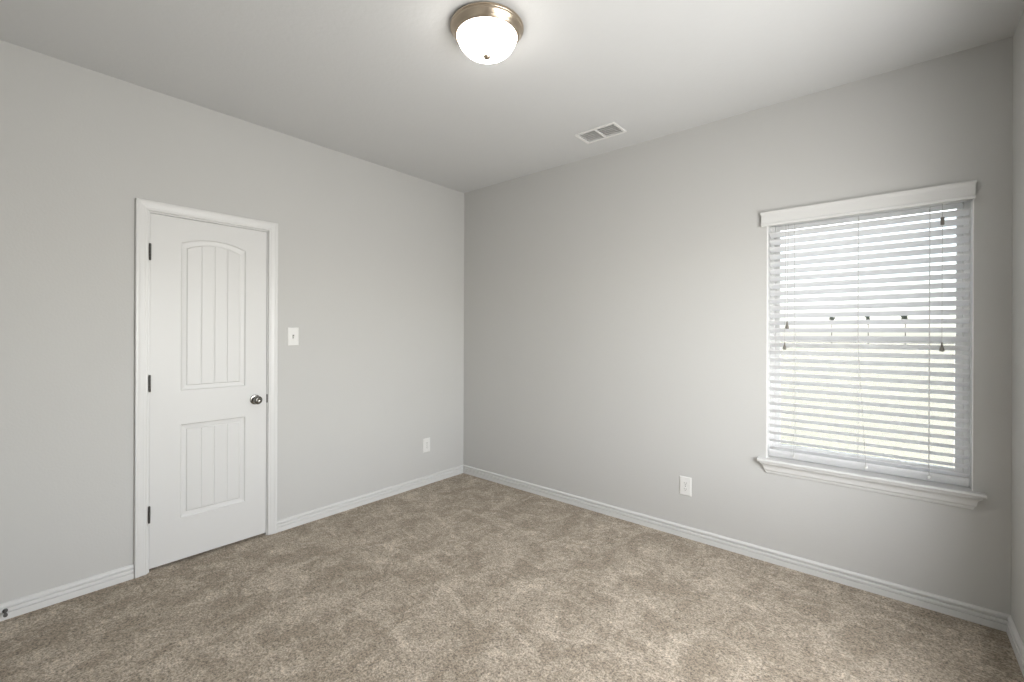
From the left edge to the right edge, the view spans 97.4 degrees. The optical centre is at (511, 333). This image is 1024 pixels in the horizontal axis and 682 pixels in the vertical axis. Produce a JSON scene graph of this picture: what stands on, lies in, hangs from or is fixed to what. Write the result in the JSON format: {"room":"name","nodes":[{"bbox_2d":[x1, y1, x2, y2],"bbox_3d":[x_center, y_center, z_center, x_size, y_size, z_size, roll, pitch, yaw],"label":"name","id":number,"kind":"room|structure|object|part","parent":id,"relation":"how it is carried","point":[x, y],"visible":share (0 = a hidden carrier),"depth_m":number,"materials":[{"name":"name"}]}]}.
{"room":"empty bedroom","nodes":[
{"label":"empty bedroom","id":0,"kind":"room"},
{"bbox_2d":[0,40,463,603],"bbox_3d":[-1.626,-0.012,3.173,0.140,2.743,3.680,0,0,40],"label":"wall","id":1,"kind":"structure","parent":0,"point":[371,255],"depth_m":2.56,"materials":[{"name":"paint"}]},
{"bbox_2d":[2,608,7,616],"bbox_3d":[-2.379,1.314,2.114,0.062,0.019,0.019,0,0,40],"label":"door stop","id":2,"kind":"object","parent":1,"relation":"attached to","point":[4,611],"visible":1,"depth_m":2.11,"materials":[{"name":"silver metal"}]},
{"bbox_2d":[0,564,133,620],"bbox_3d":[-2.385,1.318,2.162,0.016,0.077,0.882,0,0,40],"label":"baseboard","id":3,"kind":"structure","parent":1,"relation":"attached to","point":[42,599],"depth_m":2.29,"materials":[{"name":"white paint"}]},
{"bbox_2d":[134,198,277,577],"bbox_3d":[-1.903,0.303,2.833,0.158,2.110,0.756,0,0,40],"label":"door frame","id":4,"kind":"structure","parent":1,"relation":"attached to","point":[143,207],"depth_m":2.55,"materials":[{"name":"white paint"}]},
{"bbox_2d":[148,213,266,568],"bbox_3d":[-1.852,0.329,2.787,0.094,2.025,0.632,0,0,40],"label":"door","id":5,"kind":"structure","parent":1,"relation":"in","point":[207,378],"depth_m":2.77,"materials":[{"name":"white paint"}]},
{"bbox_3d":[-1.671,0.437,2.958,0.039,0.055,0.055,0,0,40],"label":"knob","id":6,"kind":"part","parent":5,"relation":"part of","materials":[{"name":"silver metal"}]},
{"bbox_2d":[287,327,298,345],"bbox_3d":[-1.534,0.021,3.160,0.017,0.127,0.076,0,0,40],"label":"light switch","id":7,"kind":"object","parent":1,"relation":"attached to","point":[292,333],"visible":1,"depth_m":3.16,"materials":[{"name":"white plastic"}]},
{"bbox_2d":[277,465,462,532],"bbox_3d":[-1.040,1.323,3.749,0.016,0.077,1.758,0,0,40],"label":"baseboard","id":8,"kind":"structure","parent":1,"relation":"attached to","point":[312,515],"depth_m":3.57,"materials":[{"name":"white paint"}]},
{"bbox_2d":[423,437,429,452],"bbox_3d":[-0.771,1.010,4.072,0.009,0.126,0.078,0,0,40],"label":"wall outlet","id":9,"kind":"object","parent":1,"relation":"attached to","point":[426,442],"visible":1,"depth_m":4.07,"materials":[{"name":"white plastic"}]},
{"bbox_2d":[0,473,1023,681],"bbox_3d":[-0.480,1.424,2.197,4.678,0.120,3.680,0,0,40],"label":"floor","id":10,"kind":"structure","parent":0,"point":[463,577],"depth_m":2.18,"materials":[{"name":"carpet"}]},
{"bbox_2d":[0,0,1023,192],"bbox_3d":[-0.469,-1.429,2.197,4.678,0.100,3.680,0,0,40],"label":"ceiling","id":11,"kind":"structure","parent":0,"point":[385,83],"depth_m":2.27,"materials":[{"name":"paint"}]},
{"bbox_2d":[450,2,523,63],"bbox_3d":[-0.112,-1.304,2.019,0.329,0.148,0.329,0,0,40],"label":"ceiling light","id":12,"kind":"object","parent":11,"relation":"attached to","point":[486,32],"visible":1,"depth_m":1.93,"materials":[{"name":"white glass"}]},
{"bbox_3d":[-0.112,-1.290,2.019,0.262,0.095,0.262,0,0,40],"label":"lamp shade","id":13,"kind":"part","parent":12,"relation":"part of","materials":[{"name":"white glass"}]},
{"bbox_2d":[574,122,626,143],"bbox_3d":[0.605,-1.437,3.086,0.305,0.137,0.182,0,0,40],"label":"ceiling vent","id":14,"kind":"object","parent":11,"relation":"in","point":[610,128],"visible":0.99,"depth_m":3.08,"materials":[{"name":"white metal"}]},
{"bbox_2d":[463,36,1012,614],"bbox_3d":[0.960,-0.002,3.302,3.638,2.743,0.140,0,0,40],"label":"wall","id":15,"kind":"structure","parent":0,"point":[615,302],"depth_m":2.91,"materials":[{"name":"paint"}]},
{"bbox_2d":[680,476,691,496],"bbox_3d":[1.166,1.026,3.027,0.078,0.126,0.009,0,0,40],"label":"wall outlet","id":16,"kind":"object","parent":15,"relation":"attached to","point":[685,482],"visible":1,"depth_m":3.02,"materials":[{"name":"white plastic"}]},
{"bbox_2d":[463,464,1009,631],"bbox_3d":[0.904,1.330,3.243,3.638,0.077,0.016,0,0,40],"label":"baseboard","id":17,"kind":"structure","parent":15,"relation":"attached to","point":[955,608],"depth_m":2.65,"materials":[{"name":"white paint"}]},
{"bbox_2d":[757,199,986,509],"bbox_3d":[1.904,0.079,2.472,0.959,1.526,0.186,0,0,40],"label":"window","id":18,"kind":"structure","parent":15,"relation":"in","point":[912,488],"depth_m":2.36,"materials":[{"name":"white plastic"}]},
{"bbox_2d":[760,180,976,486],"bbox_3d":[1.869,0.007,2.451,0.915,1.473,0.088,0,0,40],"label":"window blind","id":19,"kind":"object","parent":18,"relation":"attached to","point":[958,192],"visible":1,"depth_m":2.40,"materials":[{"name":"white paint"}]},
{"bbox_3d":[1.600,-0.292,2.635,0.006,0.689,0.002,0,0,40],"label":"tilt cord","id":20,"kind":"part","parent":19,"relation":"part of","materials":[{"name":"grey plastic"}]},
{"bbox_3d":[1.609,-0.353,2.627,0.006,0.567,0.002,0,0,40],"label":"tilt cord","id":21,"kind":"part","parent":19,"relation":"part of","materials":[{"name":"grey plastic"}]},
{"bbox_3d":[1.663,0.039,2.646,0.002,1.350,0.051,0,0,40],"label":"ladder cord","id":22,"kind":"part","parent":19,"relation":"part of","materials":[{"name":"white fabric"}]},
{"bbox_3d":[1.901,0.040,2.443,0.038,1.350,0.054,0,0,40],"label":"ladder cord","id":23,"kind":"part","parent":19,"relation":"part of","materials":[{"name":"white fabric"}]},
{"bbox_3d":[1.886,0.721,2.455,0.851,0.045,0.037,0,0,40],"label":"rail","id":24,"kind":"part","parent":19,"relation":"part of","materials":[{"name":"white plastic"}]},
{"bbox_3d":[2.106,0.040,2.271,0.002,1.350,0.051,0,0,40],"label":"ladder cord","id":25,"kind":"part","parent":19,"relation":"part of","materials":[{"name":"white fabric"}]},
{"bbox_3d":[2.107,-0.291,2.205,0.002,0.688,0.002,0,0,40],"label":"lift cord","id":26,"kind":"part","parent":19,"relation":"part of","materials":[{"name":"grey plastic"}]},
{"bbox_3d":[1.953,-0.303,2.530,0.825,0.708,0.020,0,0,40],"label":"sash","id":27,"kind":"part","parent":18,"relation":"part of","materials":[{"name":"white plastic"}]},
{"bbox_3d":[1.936,0.371,2.512,0.825,0.712,0.022,0,0,40],"label":"sash","id":28,"kind":"part","parent":18,"relation":"part of","materials":[{"name":"white plastic"}]},
{"bbox_3d":[1.883,0.762,2.450,0.959,0.020,0.128,0,0,40],"label":"sill","id":29,"kind":"part","parent":18,"relation":"part of","materials":[{"name":"white paint"}]},
{"bbox_2d":[1011,10,1023,644],"bbox_3d":[1.257,-0.001,0.731,0.140,2.743,3.680,0,0,40],"label":"wall","id":30,"kind":"structure","parent":0,"point":[1017,443],"depth_m":1.97,"materials":[{"name":"paint"}]},
{"bbox_2d":[1006,615,1023,676],"bbox_3d":[1.192,1.331,0.781,0.016,0.077,3.400,0,0,40],"label":"baseboard","id":31,"kind":"structure","parent":30,"relation":"attached to","point":[1015,640],"depth_m":1.93,"materials":[{"name":"white paint"}]},
{"label":"outside","id":32,"kind":"structure","parent":0,"visible":0},
{"bbox_2d":[780,342,954,467],"bbox_3d":[102.995,2.447,126.565,320.000,0.100,319.840,0,0,40],"label":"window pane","id":33,"kind":"structure","parent":32,"point":[951,361],"depth_m":13.35,"materials":[{"name":"clear glass"}]}
]}

